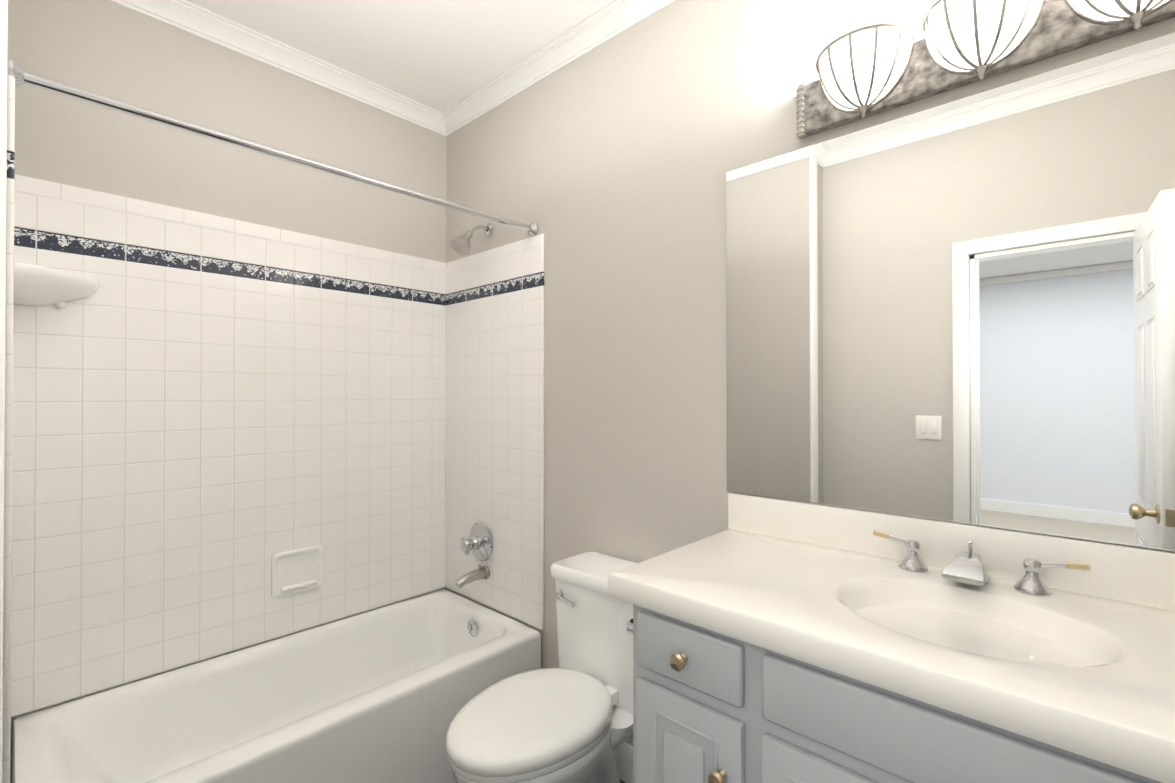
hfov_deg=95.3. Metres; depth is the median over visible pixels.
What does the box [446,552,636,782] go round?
toilet
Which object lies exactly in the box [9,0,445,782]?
wall
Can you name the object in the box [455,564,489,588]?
tub spout
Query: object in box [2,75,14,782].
wall tile
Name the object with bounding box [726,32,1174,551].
mirror
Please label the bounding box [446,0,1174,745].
wall
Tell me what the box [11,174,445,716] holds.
wall tile
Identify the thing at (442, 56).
ceiling
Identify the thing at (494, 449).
wall tile
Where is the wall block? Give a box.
[7,0,9,75]
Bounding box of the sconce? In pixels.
[796,0,1174,138]
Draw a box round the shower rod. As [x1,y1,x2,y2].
[9,58,537,236]
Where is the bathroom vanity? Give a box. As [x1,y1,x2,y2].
[608,534,1174,782]
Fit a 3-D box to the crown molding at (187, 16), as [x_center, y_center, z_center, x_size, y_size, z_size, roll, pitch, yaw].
[-1.224,-1.328,2.109,0.058,0.078,1.427,0,-1,43]
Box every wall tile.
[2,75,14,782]
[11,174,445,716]
[445,234,543,629]
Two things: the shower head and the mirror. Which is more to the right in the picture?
the mirror
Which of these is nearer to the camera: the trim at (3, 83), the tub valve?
the trim at (3, 83)
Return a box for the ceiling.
[187,0,613,112]
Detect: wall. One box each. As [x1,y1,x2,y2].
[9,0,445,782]
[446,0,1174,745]
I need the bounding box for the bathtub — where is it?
[11,589,540,782]
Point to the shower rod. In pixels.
(19, 74)
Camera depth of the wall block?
1.38 m
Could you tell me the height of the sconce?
0.169 m
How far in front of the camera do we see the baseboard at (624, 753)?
1.88 m
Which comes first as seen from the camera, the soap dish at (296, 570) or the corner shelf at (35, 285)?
the corner shelf at (35, 285)
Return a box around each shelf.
[14,262,99,308]
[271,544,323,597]
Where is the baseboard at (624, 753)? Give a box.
[615,742,632,782]
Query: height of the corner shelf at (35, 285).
0.098 m
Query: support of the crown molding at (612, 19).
attached to the wall at (608, 164)
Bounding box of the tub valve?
[460,522,492,560]
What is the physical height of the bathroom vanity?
0.906 m
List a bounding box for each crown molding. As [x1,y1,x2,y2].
[109,0,440,133]
[441,0,674,136]
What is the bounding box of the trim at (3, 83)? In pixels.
[0,0,7,782]
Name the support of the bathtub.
on the floor
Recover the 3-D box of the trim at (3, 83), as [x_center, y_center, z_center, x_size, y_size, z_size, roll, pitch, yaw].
[-0.831,0.035,0.713,0.016,2.658,0.076,0,-1,43]
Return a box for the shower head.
[450,223,492,255]

